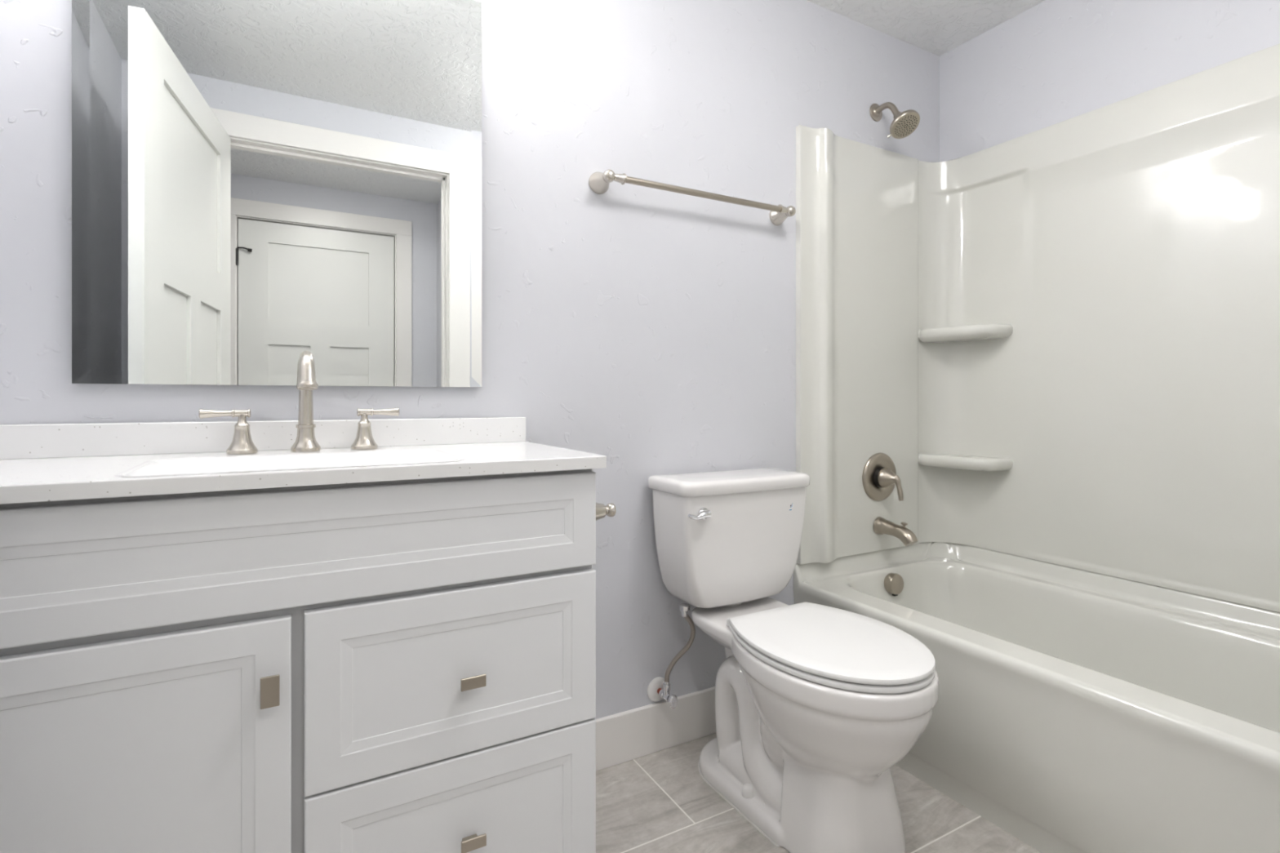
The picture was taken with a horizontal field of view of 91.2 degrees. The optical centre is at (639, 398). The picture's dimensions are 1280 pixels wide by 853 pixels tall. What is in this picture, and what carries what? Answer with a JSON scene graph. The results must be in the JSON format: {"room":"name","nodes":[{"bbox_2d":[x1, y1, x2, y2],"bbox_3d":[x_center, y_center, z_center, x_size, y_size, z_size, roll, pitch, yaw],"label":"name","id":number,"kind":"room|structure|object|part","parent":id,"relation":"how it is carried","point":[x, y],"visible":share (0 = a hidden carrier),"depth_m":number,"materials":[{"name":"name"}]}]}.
{"room":"bathroom","nodes":[
{"label":"bathroom","id":0,"kind":"room"},
{"bbox_2d":[0,0,939,719],"bbox_3d":[-0.048,-0.155,1.751,2.870,2.260,0.100,0,0,-29],"label":"wall","id":1,"kind":"structure","parent":0,"point":[651,331],"depth_m":1.69,"materials":[{"name":"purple paint"}]},
{"bbox_2d":[0,417,525,459],"bbox_3d":[-0.745,0.075,1.289,1.056,0.060,0.020,0,0,-29],"label":"backsplash","id":2,"kind":"structure","parent":1,"relation":"attached to","point":[17,442],"depth_m":1.23,"materials":[{"name":"white stone"}]},
{"bbox_2d":[71,0,481,386],"bbox_3d":[-0.702,-0.484,1.315,0.739,0.914,0.020,0,0,-29],"label":"mirror","id":3,"kind":"object","parent":1,"relation":"attached to","point":[257,185],"visible":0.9,"depth_m":1.28,"materials":[{"name":"clear glass"}]},
{"bbox_2d":[595,686,715,771],"bbox_3d":[0.102,0.910,1.769,0.900,0.130,0.014,0,0,-29],"label":"baseboard","id":4,"kind":"structure","parent":1,"relation":"attached to","point":[624,736],"depth_m":1.73,"materials":[{"name":"white paint"}]},
{"bbox_2d":[647,603,695,709],"bbox_3d":[0.084,0.697,1.711,0.125,0.291,0.074,0,0,40],"label":"water supply valve","id":5,"kind":"object","parent":1,"relation":"attached to","point":[659,689],"visible":0.99,"depth_m":1.70,"materials":[{"name":"white plastic"}]},
{"bbox_3d":[0.088,0.809,1.675,0.026,0.037,0.014,0,0,-29],"label":"valve handle","id":6,"kind":"part","parent":5,"relation":"part of","materials":[{"name":"silver metal"}]},
{"bbox_2d":[588,168,795,225],"bbox_3d":[0.177,-0.570,1.775,0.671,0.057,0.078,0,0,-29],"label":"towel bar","id":7,"kind":"object","parent":1,"relation":"attached to","point":[599,182],"visible":1,"depth_m":1.71,"materials":[{"name":"silver metal"}]},
{"bbox_3d":[-0.084,-0.570,1.629,0.072,0.057,0.078,0,0,-29],"label":"post","id":8,"kind":"part","parent":7,"relation":"part of","materials":[{"name":"silver metal"}]},
{"bbox_3d":[0.438,-0.570,1.921,0.072,0.057,0.078,0,0,-29],"label":"post","id":9,"kind":"part","parent":7,"relation":"part of","materials":[{"name":"silver metal"}]},
{"bbox_2d":[869,102,919,138],"bbox_3d":[0.857,-0.948,2.107,0.100,0.154,0.163,0,0,-29],"label":"showerhead","id":10,"kind":"object","parent":1,"relation":"attached to","point":[904,123],"visible":1,"depth_m":2.08,"materials":[{"name":"silver metal"}]},
{"bbox_3d":[0.843,-0.978,2.135,0.019,0.068,0.098,0,0,-29],"label":"arm","id":11,"kind":"part","parent":10,"relation":"part of","materials":[{"name":"silver metal"}]},
{"bbox_2d":[595,733,1040,852],"bbox_3d":[0.194,1.005,0.166,4.000,0.060,3.100,0,0,-29],"label":"floor","id":12,"kind":"structure","parent":0,"point":[660,802],"depth_m":1.46,"materials":[{"name":"grey tile"}]},
{"bbox_2d":[0,468,595,852],"bbox_3d":[-0.638,0.551,1.092,1.049,0.847,0.467,0,0,-29],"label":"vanity cabinet","id":13,"kind":"object","parent":12,"relation":"on","point":[398,666],"visible":0.98,"depth_m":0.94,"materials":[{"name":"grey wood"}]},
{"bbox_3d":[-0.713,0.606,0.821,0.449,0.568,0.019,0,0,-29],"label":"door","id":14,"kind":"part","parent":13,"relation":"part of","materials":[{"name":"white paint"}]},
{"bbox_3d":[-0.530,0.416,0.899,0.024,0.044,0.024,0,0,-29],"label":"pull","id":15,"kind":"part","parent":13,"relation":"part of","materials":[{"name":"silver metal"}]},
{"bbox_3d":[-0.538,0.223,0.919,1.036,0.171,0.019,0,0,-29],"label":"false drawer","id":16,"kind":"part","parent":13,"relation":"part of","materials":[{"name":"white paint"}]},
{"bbox_2d":[0,417,606,504],"bbox_3d":[-0.636,0.130,1.097,1.059,0.169,0.462,0,0,-29],"label":"countertop","id":17,"kind":"structure","parent":13,"relation":"on","point":[45,462],"depth_m":1.13,"materials":[{"name":"white stone"}]},
{"bbox_2d":[114,448,465,476],"bbox_3d":[-0.567,0.159,1.072,0.475,0.109,0.299,0,0,-29],"label":"basin","id":18,"kind":"object","parent":17,"relation":"in","point":[188,466],"depth_m":1.14,"materials":[{"name":"white ceramic"}]},
{"bbox_2d":[198,351,399,454],"bbox_3d":[-0.645,0.006,1.213,0.352,0.198,0.155,0,0,-29],"label":"faucet","id":19,"kind":"object","parent":17,"relation":"on","point":[242,442],"visible":1,"depth_m":1.24,"materials":[{"name":"silver metal"}]},
{"bbox_3d":[-0.788,0.028,1.192,0.082,0.018,0.018,0,0,-29],"label":"lever","id":20,"kind":"part","parent":19,"relation":"part of","materials":[{"name":"silver metal"}]},
{"bbox_3d":[-0.764,0.068,1.205,0.051,0.074,0.051,0,0,-29],"label":"handle","id":21,"kind":"part","parent":19,"relation":"part of","materials":[{"name":"silver metal"}]},
{"bbox_3d":[-0.670,0.043,1.258,0.053,0.122,0.053,0,0,-29],"label":"spout","id":22,"kind":"part","parent":19,"relation":"part of","materials":[{"name":"silver metal"}]},
{"bbox_3d":[-0.642,-0.053,1.207,0.036,0.080,0.140,0,0,-29],"label":"spout","id":23,"kind":"part","parent":19,"relation":"part of","materials":[{"name":"silver metal"}]},
{"bbox_3d":[-0.576,0.068,1.311,0.051,0.074,0.051,0,0,-29],"label":"handle","id":24,"kind":"part","parent":19,"relation":"part of","materials":[{"name":"silver metal"}]},
{"bbox_3d":[-0.553,0.028,1.324,0.082,0.018,0.018,0,0,-29],"label":"lever","id":25,"kind":"part","parent":19,"relation":"part of","materials":[{"name":"silver metal"}]},
{"bbox_3d":[-0.294,0.744,1.056,0.478,0.293,0.019,0,0,-29],"label":"drawer","id":26,"kind":"part","parent":13,"relation":"part of","materials":[{"name":"white paint"}]},
{"bbox_3d":[-0.294,0.456,1.056,0.478,0.274,0.019,0,0,-29],"label":"drawer","id":27,"kind":"part","parent":13,"relation":"part of","materials":[{"name":"white paint"}]},
{"bbox_3d":[-0.278,0.732,1.040,0.041,0.020,0.024,0,0,-29],"label":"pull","id":28,"kind":"part","parent":13,"relation":"part of","materials":[{"name":"silver metal"}]},
{"bbox_3d":[-0.279,0.467,1.040,0.041,0.020,0.024,0,0,-29],"label":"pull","id":29,"kind":"part","parent":13,"relation":"part of","materials":[{"name":"silver metal"}]},
{"bbox_2d":[595,502,616,520],"bbox_3d":[-0.125,0.226,1.329,0.080,0.054,0.214,0,0,-29],"label":"toilet paper holder","id":30,"kind":"object","parent":13,"relation":"attached to","point":[602,510],"visible":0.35,"depth_m":1.25,"materials":[{"name":"silver metal"}]},
{"bbox_2d":[648,467,938,852],"bbox_3d":[0.374,0.592,1.513,0.430,0.773,0.699,0,0,-29],"label":"toilet","id":31,"kind":"object","parent":12,"relation":"on","point":[816,704],"visible":1,"depth_m":1.42,"materials":[{"name":"white ceramic"}]},
{"bbox_3d":[0.148,0.288,1.554,0.070,0.030,0.028,0,0,-29],"label":"flush lever","id":32,"kind":"part","parent":31,"relation":"part of","materials":[{"name":"silver metal"}]},
{"bbox_3d":[0.254,0.397,1.728,0.410,0.309,0.190,0,0,-29],"label":"tank","id":33,"kind":"part","parent":31,"relation":"part of","materials":[{"name":"white ceramic"}]},
{"bbox_3d":[0.255,0.225,1.726,0.430,0.038,0.212,0,0,-29],"label":"tank lid","id":34,"kind":"part","parent":31,"relation":"part of","materials":[{"name":"white ceramic"}]},
{"bbox_3d":[0.389,0.772,1.487,0.370,0.413,0.638,0,0,-29],"label":"bowl","id":35,"kind":"part","parent":31,"relation":"part of","materials":[{"name":"white ceramic"}]},
{"bbox_3d":[0.435,0.541,1.405,0.362,0.014,0.440,0,0,-29],"label":"seat lid","id":36,"kind":"part","parent":31,"relation":"part of","materials":[{"name":"white plastic"}]},
{"bbox_3d":[0.435,0.558,1.405,0.360,0.013,0.438,0,0,-29],"label":"seat","id":37,"kind":"part","parent":31,"relation":"part of","materials":[{"name":"white plastic"}]},
{"bbox_2d":[793,542,1279,852],"bbox_3d":[1.187,0.750,1.488,0.729,0.450,1.564,0,0,-29],"label":"bathtub","id":38,"kind":"object","parent":12,"relation":"on","point":[1075,710],"visible":0.77,"depth_m":1.48,"materials":[{"name":"white plastic"}]},
{"bbox_2d":[806,0,1044,56],"bbox_3d":[0.194,-1.315,0.166,4.000,0.060,3.100,0,0,-29],"label":"ceiling","id":39,"kind":"structure","parent":0,"point":[937,27],"depth_m":2.11,"materials":[{"name":"white paint"}]},
{"bbox_2d":[939,0,1279,161],"bbox_3d":[1.586,-0.155,1.647,0.121,2.260,1.680,0,0,-29],"label":"wall","id":40,"kind":"structure","parent":0,"point":[1053,62],"depth_m":1.94,"materials":[{"name":"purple paint"}]},
{"bbox_2d":[795,43,1279,612],"bbox_3d":[1.192,-0.172,1.491,0.718,1.390,1.565,0,0,-29],"label":"tub surround","id":41,"kind":"object","parent":40,"relation":"attached to","point":[1060,341],"visible":0.99,"depth_m":1.96,"materials":[{"name":"white plastic"}]},
{"bbox_3d":[0.763,-0.172,2.118,0.582,1.390,0.052,0,0,-29],"label":"panel","id":42,"kind":"part","parent":41,"relation":"part of","materials":[{"name":"white plastic"}]},
{"bbox_2d":[862,453,903,501],"bbox_3d":[0.847,0.269,2.120,0.166,0.166,0.095,0,0,-29],"label":"shower valve","id":43,"kind":"object","parent":41,"relation":"attached to","point":[879,477],"visible":1,"depth_m":2.13,"materials":[{"name":"silver metal"}]},
{"bbox_3d":[0.852,0.287,2.111,0.069,0.105,0.073,0,0,-29],"label":"handle","id":44,"kind":"part","parent":43,"relation":"part of","materials":[{"name":"silver metal"}]},
{"bbox_2d":[873,516,917,546],"bbox_3d":[0.860,0.446,2.096,0.061,0.079,0.146,0,0,-29],"label":"tub spout","id":45,"kind":"object","parent":41,"relation":"attached to","point":[882,526],"visible":1,"depth_m":2.08,"materials":[{"name":"silver metal"}]},
{"bbox_3d":[0.874,0.419,2.072,0.021,0.021,0.021,0,0,-29],"label":"diverter knob","id":46,"kind":"part","parent":45,"relation":"part of","materials":[{"name":"silver metal"}]},
{"bbox_2d":[918,453,1013,471],"bbox_3d":[1.130,0.222,2.185,0.144,0.046,0.263,0,0,-29],"label":"shelf","id":47,"kind":"object","parent":41,"relation":"attached to","point":[957,462],"depth_m":2.16,"materials":[{"name":"white plastic"}]},
{"bbox_2d":[918,323,1013,342],"bbox_3d":[1.130,-0.228,2.185,0.144,0.046,0.263,0,0,-29],"label":"shelf","id":48,"kind":"object","parent":41,"relation":"attached to","point":[971,332],"depth_m":2.15,"materials":[{"name":"white plastic"}]}
]}

